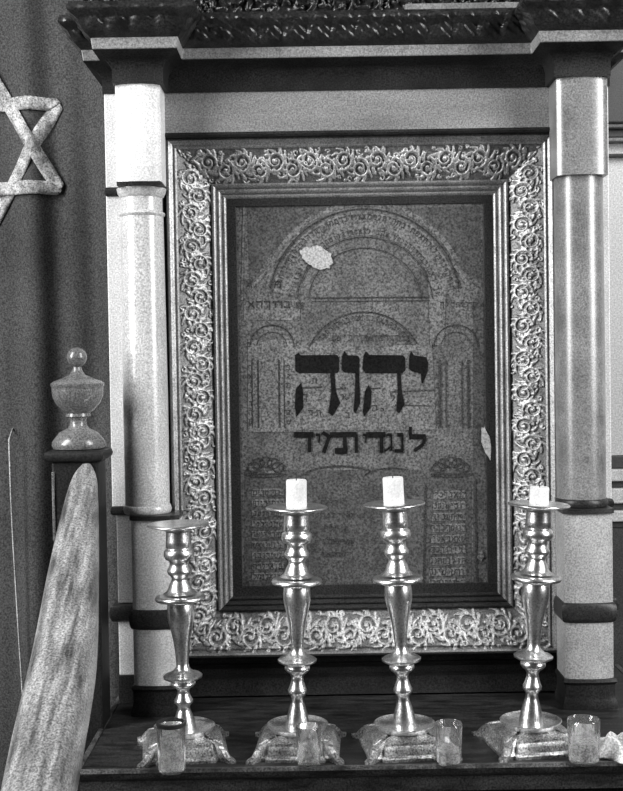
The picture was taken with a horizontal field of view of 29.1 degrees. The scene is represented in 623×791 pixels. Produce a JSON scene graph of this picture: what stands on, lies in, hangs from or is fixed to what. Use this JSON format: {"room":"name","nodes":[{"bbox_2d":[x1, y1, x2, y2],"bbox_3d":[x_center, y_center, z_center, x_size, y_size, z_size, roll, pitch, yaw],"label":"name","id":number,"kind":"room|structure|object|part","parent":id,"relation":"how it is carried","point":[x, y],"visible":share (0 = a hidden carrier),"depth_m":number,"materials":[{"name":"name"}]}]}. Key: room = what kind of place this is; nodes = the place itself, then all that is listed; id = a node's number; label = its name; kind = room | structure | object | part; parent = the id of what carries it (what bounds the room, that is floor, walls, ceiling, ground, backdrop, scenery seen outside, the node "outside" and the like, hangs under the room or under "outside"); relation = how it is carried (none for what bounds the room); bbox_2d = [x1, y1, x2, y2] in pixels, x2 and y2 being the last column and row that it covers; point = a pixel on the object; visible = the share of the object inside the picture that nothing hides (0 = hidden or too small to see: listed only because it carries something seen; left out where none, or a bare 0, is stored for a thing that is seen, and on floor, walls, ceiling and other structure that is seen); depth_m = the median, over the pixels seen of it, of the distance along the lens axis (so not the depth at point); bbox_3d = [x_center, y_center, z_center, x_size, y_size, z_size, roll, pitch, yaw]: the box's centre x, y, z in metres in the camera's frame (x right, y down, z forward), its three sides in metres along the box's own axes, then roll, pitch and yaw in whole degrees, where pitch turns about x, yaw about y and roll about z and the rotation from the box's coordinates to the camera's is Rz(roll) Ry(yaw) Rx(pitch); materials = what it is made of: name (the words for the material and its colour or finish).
{"room":"house of worship","nodes":[
{"label":"house of worship","id":0,"kind":"room"},
{"bbox_2d":[608,144,622,454],"bbox_3d":[-0.002,-0.099,2.548,6.400,3.000,0.100,-1,2,0],"label":"wall","id":1,"kind":"structure","parent":0,"point":[615,164],"depth_m":2.50,"materials":[{"name":"white paint"}]},
{"bbox_2d":[608,129,622,137],"bbox_3d":[1.667,-0.554,2.472,3.050,0.016,0.030,-1,2,0],"label":"trim","id":2,"kind":"structure","parent":1,"relation":"attached to","point":[618,133],"depth_m":2.46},
{"bbox_2d":[608,138,622,143],"bbox_3d":[1.667,-0.541,2.472,3.050,0.008,0.030,-1,2,0],"label":"trim","id":3,"kind":"structure","parent":1,"relation":"attached to","point":[610,140],"depth_m":2.46,"materials":[{"name":"grey wood"}]},
{"bbox_2d":[608,123,622,129],"bbox_3d":[1.666,-0.566,2.462,3.050,0.008,0.050,-1,2,0],"label":"trim","id":4,"kind":"structure","parent":1,"relation":"attached to","point":[610,126],"depth_m":2.44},
{"bbox_2d":[609,154,622,157],"bbox_3d":[1.667,-0.511,2.478,3.050,0.006,0.020,-1,2,0],"label":"trim","id":5,"kind":"structure","parent":1,"relation":"attached to","point":[610,155],"depth_m":2.47,"materials":[{"name":"grey wood"}]},
{"bbox_2d":[611,455,622,468],"bbox_3d":[1.677,0.122,2.496,3.050,0.027,0.018,-1,2,0],"label":"trim","id":6,"kind":"structure","parent":1,"relation":"attached to","point":[616,460],"depth_m":2.49,"materials":[{"name":"grey wood"}]},
{"bbox_2d":[611,469,622,480],"bbox_3d":[1.677,0.148,2.490,3.050,0.025,0.030,-1,2,0],"label":"trim","id":7,"kind":"structure","parent":1,"relation":"attached to","point":[616,474],"depth_m":2.48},
{"bbox_2d":[612,488,622,503],"bbox_3d":[1.678,0.191,2.491,3.050,0.031,0.030,-1,2,0],"label":"trim","id":8,"kind":"structure","parent":1,"relation":"attached to","point":[617,493],"depth_m":2.48,"materials":[{"name":"white paint"}]},
{"bbox_2d":[612,510,622,521],"bbox_3d":[1.679,0.233,2.493,3.050,0.023,0.030,-1,2,0],"label":"trim","id":9,"kind":"structure","parent":1,"relation":"attached to","point":[617,516],"depth_m":2.48,"materials":[{"name":"white paint"}]},
{"bbox_2d":[612,481,622,487],"bbox_3d":[1.678,0.168,2.497,3.050,0.015,0.018,-1,2,0],"label":"trim","id":10,"kind":"structure","parent":1,"relation":"attached to","point":[615,484],"depth_m":2.49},
{"bbox_2d":[612,522,622,527],"bbox_3d":[1.679,0.251,2.499,3.050,0.015,0.018,-1,2,0],"label":"trim","id":11,"kind":"structure","parent":1,"relation":"attached to","point":[614,524],"depth_m":2.49,"materials":[{"name":"grey wood"}]},
{"bbox_2d":[612,503,622,509],"bbox_3d":[1.679,0.214,2.498,3.050,0.015,0.018,-1,2,0],"label":"trim","id":12,"kind":"structure","parent":1,"relation":"attached to","point":[616,506],"depth_m":2.49,"materials":[{"name":"grey wood"}]},
{"bbox_2d":[608,59,622,123],"bbox_3d":[1.665,-0.640,2.455,3.050,0.140,0.060,-1,2,0],"label":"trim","id":13,"kind":"structure","parent":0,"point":[615,90],"depth_m":2.42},
{"bbox_2d":[612,528,622,667],"bbox_3d":[1.687,0.757,2.511,3.050,0.998,0.020,-1,2,0],"label":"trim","id":14,"kind":"structure","parent":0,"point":[617,533],"depth_m":2.49,"materials":[{"name":"grey wood"}]},
{"bbox_3d":[0.023,1.475,0.689,6.400,0.050,4.300,-1,2,0],"label":"floor","id":15,"kind":"structure","parent":0,"visible":0},
{"bbox_2d":[1,347,112,790],"bbox_3d":[-0.299,0.691,1.279,0.107,1.498,1.039,-1,2,-2],"label":"banister","id":16,"kind":"object","parent":15,"relation":"on","point":[65,700],"visible":1,"depth_m":1.50,"materials":[{"name":"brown wood"}]},
{"bbox_3d":[-0.292,0.430,1.242,0.081,0.644,0.950,-1,2,-1],"label":"handrail","id":17,"kind":"part","parent":16,"relation":"part of","materials":[{"name":"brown wood"}]},
{"bbox_3d":[-0.326,0.760,1.755,0.066,1.334,0.066,-1,2,0],"label":"newel post","id":18,"kind":"part","parent":16,"relation":"part of","materials":[{"name":"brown wood"}]},
{"bbox_2d":[0,0,119,790],"bbox_3d":[-0.771,0.240,2.201,1.651,2.335,0.060,-1,2,0],"label":"curtain","id":19,"kind":"object","parent":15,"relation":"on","point":[54,269],"visible":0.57,"depth_m":2.19,"materials":[{"name":"fabric"}]},
{"bbox_2d":[8,428,22,691],"bbox_3d":[-0.530,0.582,2.200,0.024,1.047,0.041,-1,2,0],"label":"hanging cord","id":20,"kind":"object","parent":19,"relation":"hanging from","point":[12,428],"visible":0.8,"depth_m":2.17,"materials":[{"name":"grey"}]},
{"bbox_2d":[58,0,622,790],"bbox_3d":[0.081,0.376,1.783,0.884,2.090,0.495,-1,2,0],"label":"altar","id":21,"kind":"object","parent":15,"relation":"on","point":[164,69],"visible":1,"depth_m":1.78,"materials":[{"name":"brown wood"}]},
{"bbox_3d":[-0.264,0.175,1.870,0.085,0.014,0.081,-1,2,0],"label":"moulding","id":22,"kind":"part","parent":21,"relation":"part of","materials":[{"name":"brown wood"}]},
{"bbox_3d":[-0.262,0.331,1.872,0.093,0.027,0.085,-1,2,0],"label":"moulding","id":23,"kind":"part","parent":21,"relation":"part of","materials":[{"name":"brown wood"}]},
{"bbox_3d":[-0.272,-0.310,1.857,0.083,0.014,0.080,-1,2,0],"label":"moulding","id":24,"kind":"part","parent":21,"relation":"part of","materials":[{"name":"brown wood"}]},
{"bbox_3d":[-0.230,0.331,1.804,0.079,0.030,0.070,-1,2,0],"label":"roll moulding","id":25,"kind":"part","parent":21,"relation":"part of","materials":[{"name":"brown wood"}]},
{"bbox_2d":[156,717,185,774],"bbox_3d":[-0.179,0.449,1.536,0.038,0.064,0.038,-1,2,0],"label":"glass tumbler","id":26,"kind":"object","parent":21,"relation":"on","point":[171,732],"visible":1,"depth_m":1.52,"materials":[{"name":"white"}]},
{"bbox_2d":[137,519,235,767],"bbox_3d":[-0.173,0.325,1.611,0.128,0.308,0.128,-1,2,-8],"label":"candlestick","id":27,"kind":"object","parent":21,"relation":"on","point":[205,743],"visible":0.9,"depth_m":1.60,"materials":[{"name":"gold metal"}]},
{"bbox_3d":[-0.177,0.224,1.609,0.046,0.083,0.046,-2,2,0],"label":"socket stem","id":28,"kind":"part","parent":27,"relation":"part of","materials":[{"name":"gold metal"}]},
{"bbox_3d":[-0.172,0.417,1.614,0.034,0.067,0.034,-2,2,0],"label":"foot stem","id":29,"kind":"part","parent":27,"relation":"part of","materials":[{"name":"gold metal"}]},
{"bbox_2d":[153,716,214,739],"bbox_3d":[-0.171,0.449,1.615,0.083,0.011,0.083,-1,2,-8],"label":"drip tray","id":30,"kind":"object","parent":27,"relation":"on","point":[197,728],"depth_m":1.60,"materials":[{"name":"silver metal"}]},
{"bbox_2d":[246,503,346,764],"bbox_3d":[-0.021,0.312,1.612,0.128,0.328,0.128,-1,2,3],"label":"candlestick","id":31,"kind":"object","parent":21,"relation":"on","point":[276,743],"visible":0.97,"depth_m":1.60,"materials":[{"name":"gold metal"}]},
{"bbox_2d":[286,478,306,506],"bbox_3d":[-0.020,0.130,1.607,0.028,0.039,0.028,0,2,0],"label":"candle","id":32,"kind":"object","parent":31,"relation":"on","point":[296,489],"visible":1,"depth_m":1.60,"materials":[{"name":"wax"}]},
{"bbox_3d":[-0.020,0.201,1.609,0.046,0.083,0.046,0,2,0],"label":"socket stem","id":33,"kind":"part","parent":31,"relation":"part of","materials":[{"name":"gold metal"}]},
{"bbox_3d":[-0.019,0.405,1.615,0.034,0.086,0.034,0,2,0],"label":"foot stem","id":34,"kind":"part","parent":31,"relation":"part of","materials":[{"name":"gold metal"}]},
{"bbox_2d":[267,715,327,737],"bbox_3d":[-0.019,0.446,1.616,0.083,0.011,0.083,-1,2,3],"label":"drip tray","id":35,"kind":"object","parent":31,"relation":"on","point":[284,726],"depth_m":1.61,"materials":[{"name":"silver metal"}]},
{"bbox_2d":[296,722,320,768],"bbox_3d":[-0.004,0.452,1.551,0.033,0.051,0.033,-1,2,0],"label":"glass tumbler","id":36,"kind":"object","parent":21,"relation":"on","point":[308,734],"visible":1,"depth_m":1.54,"materials":[{"name":"white"}]},
{"bbox_3d":[0.067,-0.521,1.849,0.884,0.095,0.315,-1,2,0],"label":"carved crown","id":37,"kind":"part","parent":21,"relation":"part of","materials":[{"name":"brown wood"}]},
{"bbox_2d":[79,665,622,790],"bbox_3d":[0.108,0.488,1.786,0.826,0.036,0.495,-1,2,0],"label":"shelf","id":38,"kind":"object","parent":21,"relation":"attached to","point":[110,762],"depth_m":1.63,"materials":[{"name":"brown wood"}]},
{"bbox_3d":[0.067,-0.486,1.867,0.816,0.044,0.281,-1,2,0],"label":"bed moulding","id":39,"kind":"part","parent":21,"relation":"part of","materials":[{"name":"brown wood"}]},
{"bbox_3d":[0.069,-0.399,1.821,0.603,0.007,0.011,-1,2,0],"label":"frieze moulding","id":40,"kind":"part","parent":21,"relation":"part of","materials":[{"name":"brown wood"}]},
{"bbox_3d":[0.075,0.000,1.953,0.744,0.972,0.135,-1,2,0],"label":"panel","id":41,"kind":"part","parent":21,"relation":"part of","materials":[{"name":"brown wood"}]},
{"bbox_2d":[165,133,556,657],"bbox_3d":[0.080,0.002,1.863,0.597,0.803,0.045,-1,2,0],"label":"framed plaque","id":42,"kind":"object","parent":21,"relation":"hanging from","point":[346,314],"visible":0.94,"depth_m":1.88,"materials":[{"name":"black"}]},
{"bbox_3d":[-0.210,0.006,1.862,0.018,0.803,0.045,-1,2,0],"label":"frame rail","id":43,"kind":"part","parent":42,"relation":"part of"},
{"bbox_2d":[300,245,332,269],"bbox_3d":[0.007,-0.215,1.874,0.052,0.038,0.001,-1,2,0],"label":"light","id":44,"kind":"object","parent":42,"relation":"attached to","point":[312,257],"depth_m":1.87,"materials":[{"name":"white"}]},
{"bbox_3d":[0.074,-0.391,1.852,0.597,0.018,0.045,-1,2,0],"label":"frame rail","id":45,"kind":"part","parent":42,"relation":"part of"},
{"bbox_3d":[0.086,0.399,1.873,0.597,0.009,0.045,-1,2,0],"label":"frame rail","id":46,"kind":"part","parent":42,"relation":"part of","materials":[{"name":"silver metal"}]},
{"bbox_2d":[477,551,483,560],"bbox_3d":[0.266,0.252,1.886,0.011,0.018,0.001,-1,2,0],"label":"light","id":47,"kind":"object","parent":42,"relation":"attached to","point":[480,554],"depth_m":1.89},
{"bbox_2d":[481,427,490,459],"bbox_3d":[0.274,0.075,1.880,0.015,0.054,0.001,-1,2,0],"label":"light","id":48,"kind":"object","parent":42,"relation":"attached to","point":[485,431],"depth_m":1.88,"materials":[{"name":"white"}]},
{"bbox_3d":[0.369,-0.003,1.862,0.018,0.803,0.045,-1,2,0],"label":"frame rail","id":49,"kind":"part","parent":42,"relation":"part of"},
{"bbox_2d":[351,499,462,764],"bbox_3d":[0.123,0.308,1.609,0.128,0.332,0.128,-1,2,-6],"label":"candlestick","id":50,"kind":"object","parent":21,"relation":"on","point":[403,735],"visible":0.97,"depth_m":1.59,"materials":[{"name":"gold metal"}]},
{"bbox_2d":[382,475,403,503],"bbox_3d":[0.110,0.126,1.605,0.029,0.038,0.028,-1,2,4],"label":"candle","id":51,"kind":"object","parent":50,"relation":"on","point":[393,490],"visible":1,"depth_m":1.59,"materials":[{"name":"wax"}]},
{"bbox_3d":[0.113,0.197,1.606,0.046,0.085,0.046,-3,2,0],"label":"socket stem","id":52,"kind":"part","parent":50,"relation":"part of","materials":[{"name":"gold metal"}]},
{"bbox_3d":[0.123,0.403,1.612,0.034,0.086,0.034,-3,2,0],"label":"foot stem","id":53,"kind":"part","parent":50,"relation":"part of","materials":[{"name":"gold metal"}]},
{"bbox_2d":[374,714,434,736],"bbox_3d":[0.125,0.444,1.613,0.083,0.011,0.083,-1,2,-6],"label":"drip tray","id":54,"kind":"object","parent":50,"relation":"on","point":[391,725],"depth_m":1.60,"materials":[{"name":"silver metal"}]},
{"bbox_2d":[435,719,461,767],"bbox_3d":[0.177,0.448,1.546,0.036,0.054,0.036,-1,2,0],"label":"glass tumbler","id":55,"kind":"object","parent":21,"relation":"on","point":[448,732],"visible":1,"depth_m":1.53,"materials":[{"name":"white"}]},
{"bbox_2d":[471,500,570,762],"bbox_3d":[0.293,0.307,1.614,0.128,0.329,0.128,-1,2,-9],"label":"candlestick","id":56,"kind":"object","parent":21,"relation":"on","point":[529,733],"visible":0.97,"depth_m":1.60,"materials":[{"name":"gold metal"}]},
{"bbox_2d":[500,711,561,733],"bbox_3d":[0.295,0.441,1.617,0.083,0.011,0.083,-1,2,-9],"label":"drip tray","id":57,"kind":"object","parent":56,"relation":"on","point":[515,722],"depth_m":1.60,"materials":[{"name":"silver metal"}]},
{"bbox_3d":[0.297,0.400,1.616,0.034,0.086,0.034,2,1,0],"label":"foot stem","id":58,"kind":"part","parent":56,"relation":"part of","materials":[{"name":"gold metal"}]},
{"bbox_3d":[0.303,0.197,1.611,0.046,0.083,0.046,2,1,0],"label":"socket stem","id":59,"kind":"part","parent":56,"relation":"part of","materials":[{"name":"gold metal"}]},
{"bbox_2d":[529,485,548,503],"bbox_3d":[0.305,0.133,1.609,0.027,0.026,0.026,-1,2,-4],"label":"candle","id":60,"kind":"object","parent":56,"relation":"on","point":[539,494],"visible":1,"depth_m":1.60,"materials":[{"name":"wax"}]},
{"bbox_2d":[567,714,599,766],"bbox_3d":[0.351,0.444,1.546,0.042,0.056,0.042,-1,2,0],"label":"glass tumbler","id":61,"kind":"object","parent":21,"relation":"on","point":[583,730],"visible":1,"depth_m":1.53,"materials":[{"name":"white"}]},
{"bbox_3d":[0.412,0.321,1.804,0.082,0.030,0.070,-1,2,0],"label":"roll moulding","id":62,"kind":"part","parent":21,"relation":"part of","materials":[{"name":"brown wood"}]},
{"bbox_3d":[0.423,0.164,1.870,0.077,0.014,0.081,-1,2,0],"label":"moulding","id":63,"kind":"part","parent":21,"relation":"part of","materials":[{"name":"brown wood"}]},
{"bbox_2d":[600,731,622,763],"bbox_3d":[0.406,0.454,1.567,0.094,0.034,0.069,0,2,29],"label":"crumpled cloth","id":64,"kind":"object","parent":21,"relation":"on","point":[611,746],"visible":0.77,"depth_m":1.55,"materials":[{"name":"white fabric"}]},
{"bbox_3d":[0.425,0.321,1.872,0.085,0.027,0.085,-1,2,0],"label":"moulding","id":65,"kind":"part","parent":21,"relation":"part of","materials":[{"name":"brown wood"}]}
]}

